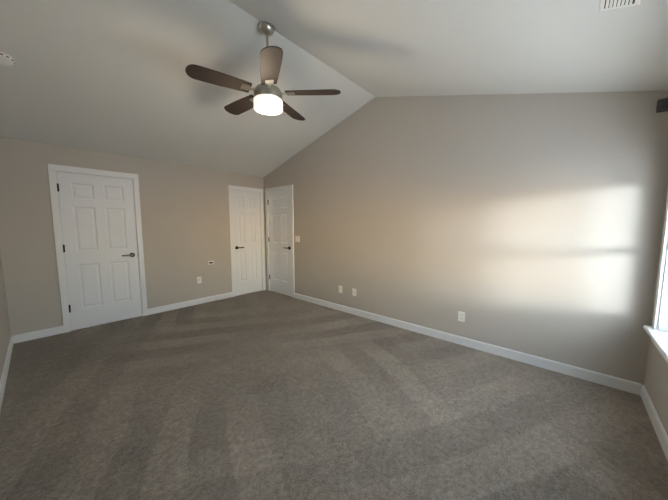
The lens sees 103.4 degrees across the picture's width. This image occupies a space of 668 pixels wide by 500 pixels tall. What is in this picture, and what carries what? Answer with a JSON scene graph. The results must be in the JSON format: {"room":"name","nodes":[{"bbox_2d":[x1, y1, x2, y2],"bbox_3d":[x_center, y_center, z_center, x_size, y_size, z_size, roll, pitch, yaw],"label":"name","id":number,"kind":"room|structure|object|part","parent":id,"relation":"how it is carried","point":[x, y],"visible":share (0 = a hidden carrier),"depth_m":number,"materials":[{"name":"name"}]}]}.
{"room":"empty bedroom","nodes":[
{"label":"empty bedroom","id":0,"kind":"room"},
{"bbox_2d":[0,249,10,379],"bbox_3d":[-1.801,-0.302,1.114,5.570,3.180,0.120,5,7,41],"label":"wall","id":1,"kind":"structure","parent":0,"point":[5,334],"depth_m":2.70,"materials":[{"name":"beige paint"}]},
{"bbox_2d":[0,336,13,410],"bbox_3d":[-1.771,1.208,1.319,5.290,0.095,0.014,5,7,41],"label":"baseboard","id":2,"kind":"structure","parent":1,"relation":"attached to","point":[5,369],"depth_m":2.38,"materials":[{"name":"white paint"}]},
{"bbox_2d":[0,137,265,335],"bbox_3d":[-2.644,-0.224,4.284,0.120,2.430,3.460,5,7,41],"label":"wall","id":3,"kind":"structure","parent":0,"point":[185,222],"depth_m":3.94,"materials":[{"name":"beige paint"}]},
{"bbox_2d":[13,326,63,343],"bbox_3d":[-3.598,1.029,3.226,0.014,0.095,0.413,5,7,41],"label":"baseboard","id":4,"kind":"structure","parent":3,"relation":"attached to","point":[23,337],"depth_m":3.21,"materials":[{"name":"white paint"}]},
{"bbox_2d":[57,183,70,312],"bbox_3d":[-3.418,-0.009,3.336,0.015,1.640,0.024,5,7,41],"label":"closet door hinges","id":5,"kind":"object","parent":3,"relation":"attached to","point":[63,247],"visible":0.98,"depth_m":3.33,"materials":[{"name":"black metal"}]},
{"bbox_2d":[47,164,147,332],"bbox_3d":[-3.205,-0.025,3.658,0.137,2.112,0.900,5,7,41],"label":"door frame","id":6,"kind":"structure","parent":3,"relation":"attached to","point":[53,169],"depth_m":3.38,"materials":[{"name":"white paint"}]},
{"bbox_2d":[56,172,141,329],"bbox_3d":[-3.182,0.016,3.641,0.035,2.026,0.760,5,7,41],"label":"closet door leaf","id":7,"kind":"structure","parent":3,"relation":"in","point":[97,215],"depth_m":3.60,"materials":[{"name":"white paint"}]},
{"bbox_2d":[147,292,231,314],"bbox_3d":[-2.409,0.904,4.554,0.014,0.095,1.363,5,7,41],"label":"baseboard","id":8,"kind":"structure","parent":3,"relation":"attached to","point":[159,309],"depth_m":4.46,"materials":[{"name":"white paint"}]},
{"bbox_2d":[228,185,265,296],"bbox_3d":[-1.752,-0.178,5.280,0.137,2.112,0.740,5,7,41],"label":"door frame","id":9,"kind":"structure","parent":3,"relation":"attached to","point":[240,188],"depth_m":5.07,"materials":[{"name":"white paint"}]},
{"bbox_2d":[232,190,261,295],"bbox_3d":[-1.729,-0.137,5.263,0.035,2.026,0.600,5,7,41],"label":"door leaf","id":10,"kind":"structure","parent":3,"relation":"in","point":[247,236],"depth_m":5.24,"materials":[{"name":"white paint"}]},
{"bbox_2d":[0,0,667,176],"bbox_3d":[-0.610,-1.596,2.334,5.670,0.911,3.700,5,7,41],"label":"ceiling","id":11,"kind":"structure","parent":0,"point":[109,76],"depth_m":2.28,"materials":[{"name":"white paint"}]},
{"bbox_2d":[0,52,14,65],"bbox_3d":[-2.652,-1.528,2.110,0.126,0.061,0.124,5,7,41],"label":"smoke detector","id":12,"kind":"object","parent":11,"relation":"attached to","point":[6,60],"visible":1,"depth_m":2.11,"materials":[{"name":"white plastic"}]},
{"bbox_2d":[185,21,340,120],"bbox_3d":[-0.624,-1.598,2.343,1.203,0.710,1.232,5,7,41],"label":"ceiling fan","id":13,"kind":"object","parent":11,"relation":"hanging from","point":[266,99],"visible":1,"depth_m":2.23,"materials":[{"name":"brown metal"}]},
{"bbox_3d":[-0.900,-1.372,2.136,0.236,0.036,0.525,5,7,41],"label":"blade","id":14,"kind":"part","parent":13,"relation":"part of","materials":[{"name":"brown wood"}]},
{"bbox_3d":[-0.887,-1.413,2.568,0.535,0.036,0.167,5,7,41],"label":"blade","id":15,"kind":"part","parent":13,"relation":"part of","materials":[{"name":"brown wood"}]},
{"bbox_3d":[-0.585,-1.285,2.354,0.254,0.085,0.254,5,7,41],"label":"lamp shade","id":16,"kind":"part","parent":13,"relation":"part of","materials":[{"name":"white glass"}]},
{"bbox_3d":[-0.481,-1.357,1.977,0.475,0.036,0.347,5,7,41],"label":"blade","id":17,"kind":"part","parent":13,"relation":"part of","materials":[{"name":"brown wood"}]},
{"bbox_3d":[-0.462,-1.425,2.701,0.289,0.036,0.508,5,7,41],"label":"blade","id":18,"kind":"part","parent":13,"relation":"part of","materials":[{"name":"brown wood"}]},
{"bbox_3d":[-0.199,-1.391,2.335,0.440,0.036,0.388,5,7,41],"label":"blade","id":19,"kind":"part","parent":13,"relation":"part of","materials":[{"name":"brown wood"}]},
{"bbox_2d":[599,0,640,10],"bbox_3d":[1.336,-1.212,1.220,0.144,0.047,0.300,5,7,41],"label":"ceiling vent","id":20,"kind":"object","parent":11,"relation":"in","point":[604,5],"visible":1,"depth_m":1.30,"materials":[{"name":"white plastic"}]},
{"bbox_2d":[0,290,667,499],"bbox_3d":[-0.610,1.196,2.597,6.170,0.120,4.300,5,7,41],"label":"floor","id":21,"kind":"structure","parent":0,"point":[265,395],"depth_m":1.89,"materials":[{"name":"carpet"}]},
{"bbox_2d":[264,90,667,384],"bbox_3d":[0.581,-0.552,3.774,5.570,3.180,0.120,5,7,41],"label":"wall","id":22,"kind":"structure","parent":0,"point":[531,224],"depth_m":2.72,"materials":[{"name":"beige paint"}]},
{"bbox_2d":[265,185,294,297],"bbox_3d":[-1.037,-0.175,5.247,0.870,2.112,0.137,5,7,41],"label":"door frame","id":23,"kind":"structure","parent":22,"relation":"attached to","point":[280,188],"depth_m":5.03,"materials":[{"name":"white paint"}]},
{"bbox_2d":[268,190,291,296],"bbox_3d":[-1.057,-0.134,5.228,0.730,2.026,0.035,5,7,41],"label":"door leaf","id":24,"kind":"structure","parent":22,"relation":"in","point":[279,208],"depth_m":5.21,"materials":[{"name":"white paint"}]},
{"bbox_2d":[295,236,299,241],"bbox_3d":[-0.672,-0.201,4.840,0.116,0.115,0.014,5,7,41],"label":"double light switch","id":25,"kind":"object","parent":22,"relation":"attached to","point":[297,238],"visible":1,"depth_m":4.84,"materials":[{"name":"white plastic"}]},
{"bbox_2d":[458,311,464,321],"bbox_3d":[1.460,0.764,3.024,0.070,0.115,0.009,5,7,41],"label":"duplex electrical outlet","id":26,"kind":"object","parent":22,"relation":"attached to","point":[461,316],"visible":1,"depth_m":3.02,"materials":[{"name":"white plastic"}]},
{"bbox_2d":[294,293,641,394],"bbox_3d":[0.867,0.996,3.574,4.336,0.095,0.014,5,7,41],"label":"baseboard","id":27,"kind":"structure","parent":22,"relation":"attached to","point":[602,379],"depth_m":2.77,"materials":[{"name":"white paint"}]},
{"bbox_2d":[656,98,667,112],"bbox_3d":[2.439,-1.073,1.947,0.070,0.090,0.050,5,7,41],"label":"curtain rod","id":28,"kind":"object","parent":22,"relation":"attached to","point":[662,105],"visible":0.95,"depth_m":1.95,"materials":[{"name":"black metal"}]},
{"bbox_2d":[644,182,667,434],"bbox_3d":[1.409,0.115,0.687,0.160,2.430,3.460,5,7,41],"label":"wall","id":29,"kind":"structure","parent":0,"point":[656,380],"depth_m":1.87,"materials":[{"name":"beige paint"}]},
{"bbox_2d":[640,385,667,460],"bbox_3d":[1.345,1.252,0.852,0.014,0.095,3.432,5,7,41],"label":"baseboard","id":30,"kind":"structure","parent":29,"relation":"attached to","point":[660,431],"depth_m":1.78,"materials":[{"name":"white paint"}]},
{"bbox_2d":[643,195,667,362],"bbox_3d":[1.458,0.115,0.785,0.213,1.359,3.014,5,7,41],"label":"double-hung window","id":31,"kind":"structure","parent":29,"relation":"in","point":[657,331],"depth_m":1.89,"materials":[{"name":"white paint"}]}
]}

